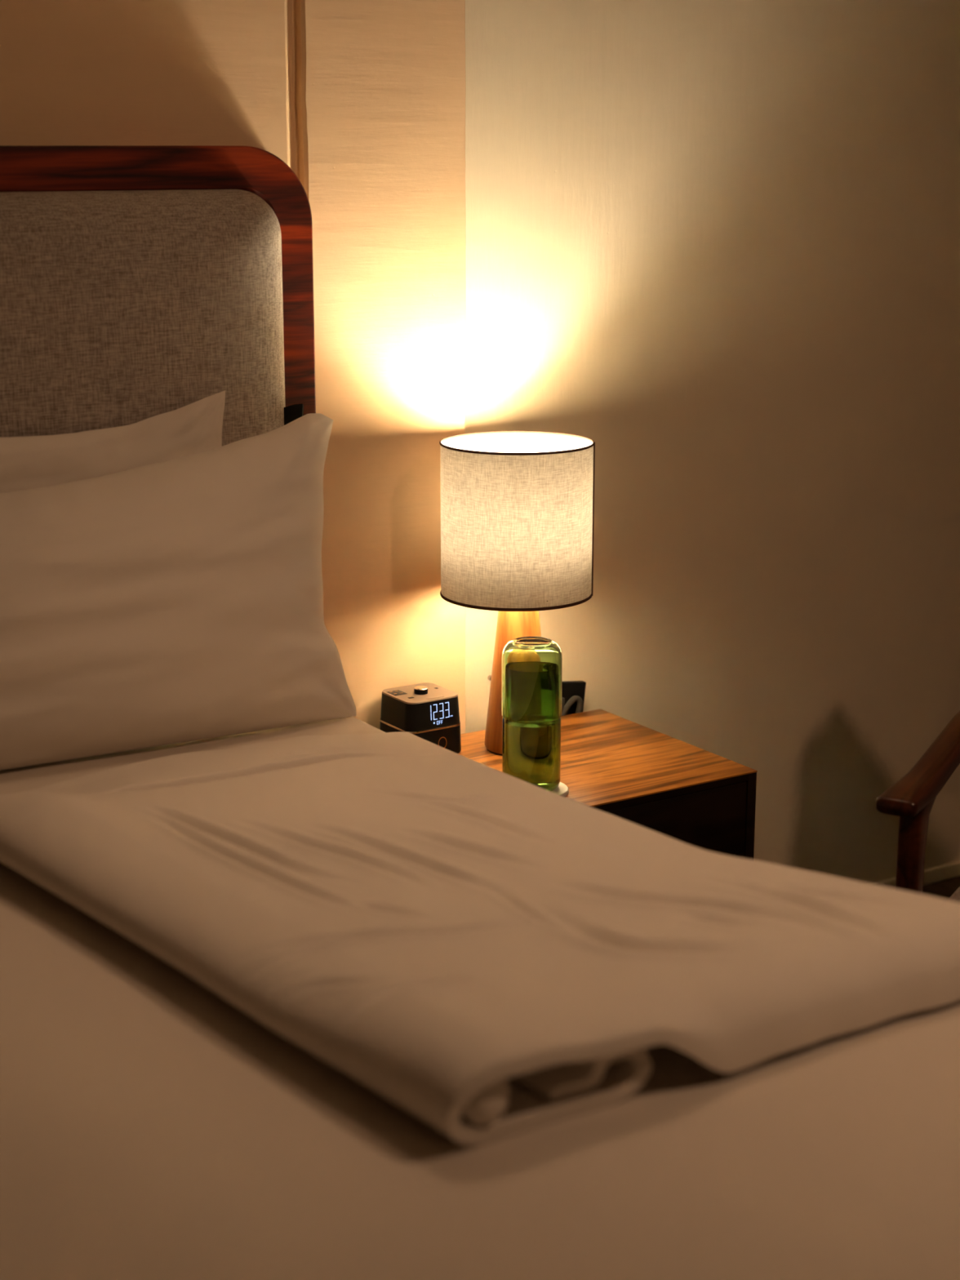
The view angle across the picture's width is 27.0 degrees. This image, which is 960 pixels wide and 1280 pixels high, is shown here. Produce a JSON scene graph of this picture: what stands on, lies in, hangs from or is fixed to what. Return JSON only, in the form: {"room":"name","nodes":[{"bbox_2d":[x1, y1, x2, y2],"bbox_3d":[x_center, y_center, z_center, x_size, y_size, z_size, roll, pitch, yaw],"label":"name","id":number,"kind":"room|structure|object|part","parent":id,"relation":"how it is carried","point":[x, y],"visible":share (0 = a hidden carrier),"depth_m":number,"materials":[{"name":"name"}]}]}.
{"room":"bedroom","nodes":[
{"label":"bedroom","id":0,"kind":"room"},
{"bbox_2d":[0,0,959,883],"bbox_3d":[-1.157,-0.451,2.719,7.400,2.650,0.122,-9,16,-31],"label":"wall","id":1,"kind":"structure","parent":0,"point":[713,246],"depth_m":3.71,"materials":[{"name":"beige paint"}]},
{"bbox_2d":[295,0,466,733],"bbox_3d":[-0.176,-0.597,3.311,0.303,2.650,0.097,-9,16,-31],"label":"wall panel","id":2,"kind":"object","parent":1,"relation":"attached to","point":[381,86],"visible":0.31,"depth_m":3.29,"materials":[{"name":"beige paint"}]},
{"bbox_2d":[561,680,586,715],"bbox_3d":[0.118,0.174,3.623,0.174,0.212,0.028,-7,16,-28],"label":"panel","id":3,"kind":"object","parent":1,"relation":"attached to","point":[573,692],"visible":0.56,"depth_m":3.63,"materials":[{"name":"black plastic"}]},
{"bbox_2d":[871,860,959,888],"bbox_3d":[0.937,0.512,4.277,2.290,0.032,0.012,-9,16,-31],"label":"baseboard","id":4,"kind":"structure","parent":1,"relation":"attached to","point":[950,870],"depth_m":4.30,"materials":[{"name":"beige paint"}]},
{"bbox_2d":[922,875,959,899],"bbox_3d":[0.475,1.475,0.555,7.400,0.050,6.200,-9,16,-31],"label":"floor","id":5,"kind":"structure","parent":0,"point":[944,889],"depth_m":4.27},
{"bbox_2d":[0,145,315,446],"bbox_3d":[-1.029,0.104,2.784,1.832,1.541,0.128,-9,16,-31],"label":"headboard","id":6,"kind":"object","parent":5,"relation":"on","point":[138,283],"visible":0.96,"depth_m":2.93,"materials":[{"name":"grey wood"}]},
{"bbox_2d":[457,708,757,859],"bbox_3d":[0.119,0.469,3.396,0.532,0.540,0.456,-9,16,-31],"label":"nightstand","id":7,"kind":"object","parent":5,"relation":"on","point":[612,764],"visible":0.13,"depth_m":3.29,"materials":[{"name":"brown wood"}]},
{"bbox_2d":[379,682,461,753],"bbox_3d":[-0.102,0.133,3.396,0.111,0.111,0.111,-9,17,-32],"label":"alarm clock","id":8,"kind":"object","parent":7,"relation":"on","point":[429,712],"visible":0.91,"depth_m":3.36,"materials":[{"name":"black plastic"}]},
{"bbox_3d":[-0.141,0.090,3.382,0.024,0.001,0.030,-9,17,-32],"label":"button panel","id":9,"kind":"part","parent":8,"relation":"part of","materials":[{"name":"grey plastic"}]},
{"bbox_3d":[-0.102,0.090,3.385,0.103,0.003,0.103,-9,17,-32],"label":"plate","id":10,"kind":"part","parent":8,"relation":"part of","materials":[{"name":"brown"}]},
{"bbox_2d":[439,431,595,755],"bbox_3d":[0.061,-0.071,3.354,0.256,0.528,0.256,-9,16,-31],"label":"table lamp","id":11,"kind":"object","parent":7,"relation":"on","point":[517,507],"visible":0.95,"depth_m":3.23,"materials":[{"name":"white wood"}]},
{"bbox_3d":[0.061,-0.202,3.322,0.252,0.254,0.252,-9,16,-31],"label":"lamp shade","id":12,"kind":"part","parent":11,"relation":"part of","materials":[{"name":"fabric"}]},
{"bbox_2d":[551,782,568,796],"bbox_3d":[0.089,0.240,3.181,0.105,0.008,0.105,-9,16,-31],"label":"coaster","id":13,"kind":"object","parent":7,"relation":"on","point":[562,789],"visible":0.2,"depth_m":3.17,"materials":[{"name":"white stone"}]},
{"bbox_2d":[502,717,560,791],"bbox_3d":[0.082,0.138,3.156,0.092,0.202,0.092,-9,16,-31],"label":"carafe","id":14,"kind":"object","parent":13,"relation":"on","point":[531,752],"visible":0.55,"depth_m":3.13,"materials":[{"name":"green glass"}]},
{"bbox_2d":[502,635,562,723],"bbox_3d":[0.082,0.060,3.136,0.095,0.121,0.095,-9,16,-31],"label":"tumbler","id":15,"kind":"object","parent":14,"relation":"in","point":[532,665],"visible":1,"depth_m":3.10,"materials":[{"name":"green glass"}]},
{"bbox_3d":[0.118,0.215,3.335,0.496,0.011,0.429,-9,16,-31],"label":"rail","id":16,"kind":"part","parent":7,"relation":"part of","materials":[{"name":"brown wood"}]},
{"bbox_3d":[0.122,0.283,3.344,0.492,0.122,0.410,-9,16,-31],"label":"drawer","id":17,"kind":"part","parent":7,"relation":"part of","materials":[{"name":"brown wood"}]},
{"bbox_2d":[728,851,744,857],"bbox_3d":[0.117,0.349,3.369,0.496,0.015,0.426,-9,16,-31],"label":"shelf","id":18,"kind":"object","parent":7,"relation":"attached to","point":[737,854],"depth_m":3.31,"materials":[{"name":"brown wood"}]},
{"bbox_3d":[0.331,0.367,3.520,0.018,0.397,0.441,-9,16,-31],"label":"panel","id":19,"kind":"part","parent":7,"relation":"part of","materials":[{"name":"brown wood"}]},
{"bbox_2d":[875,710,959,902],"bbox_3d":[1.017,0.307,2.980,0.671,1.053,0.674,8,16,28],"label":"armchair","id":20,"kind":"object","parent":5,"relation":"on","point":[912,798],"visible":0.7,"depth_m":2.88,"materials":[{"name":"brown wood"}]},
{"bbox_3d":[0.640,0.525,2.975,0.040,0.632,0.102,8,16,28],"label":"leg","id":21,"kind":"part","parent":20,"relation":"part of","materials":[{"name":"brown wood"}]},
{"bbox_3d":[0.722,0.159,3.046,0.061,0.069,0.558,8,16,28],"label":"armrest","id":22,"kind":"part","parent":20,"relation":"part of","materials":[{"name":"brown wood"}]},
{"bbox_3d":[1.024,0.422,3.022,0.556,0.108,0.532,8,16,28],"label":"seat","id":23,"kind":"part","parent":20,"relation":"part of","materials":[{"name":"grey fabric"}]},
{"bbox_3d":[-0.440,0.881,1.981,1.738,0.418,2.040,-9,16,-31],"label":"frame","id":24,"kind":"object","parent":5,"relation":"on","visible":0},
{"bbox_2d":[0,716,959,1279],"bbox_3d":[-0.421,0.536,1.909,1.807,0.282,2.082,-9,16,-31],"label":"mattress","id":25,"kind":"object","parent":24,"relation":"on","point":[152,1127],"visible":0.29,"depth_m":1.73,"materials":[{"name":"beige fabric"}]},
{"bbox_2d":[0,390,225,493],"bbox_3d":[-0.731,-0.091,2.817,0.850,0.465,0.038,-9,16,-31],"label":"pillow","id":26,"kind":"object","parent":25,"relation":"on","point":[31,462],"visible":0.29,"depth_m":2.90,"materials":[{"name":"beige fabric"}]},
{"bbox_2d":[0,413,356,769],"bbox_3d":[-0.544,-0.060,2.830,0.849,0.452,0.184,-9,16,-31],"label":"pillow","id":27,"kind":"object","parent":25,"relation":"on","point":[179,600],"visible":1,"depth_m":2.83,"materials":[{"name":"beige fabric"}]},
{"bbox_2d":[0,731,959,1144],"bbox_3d":[-0.077,0.265,2.325,0.770,0.112,1.193,-10,17,-36],"label":"duvet","id":28,"kind":"object","parent":25,"relation":"on","point":[493,954],"visible":1,"depth_m":2.08,"materials":[{"name":"beige fabric"}]}
]}

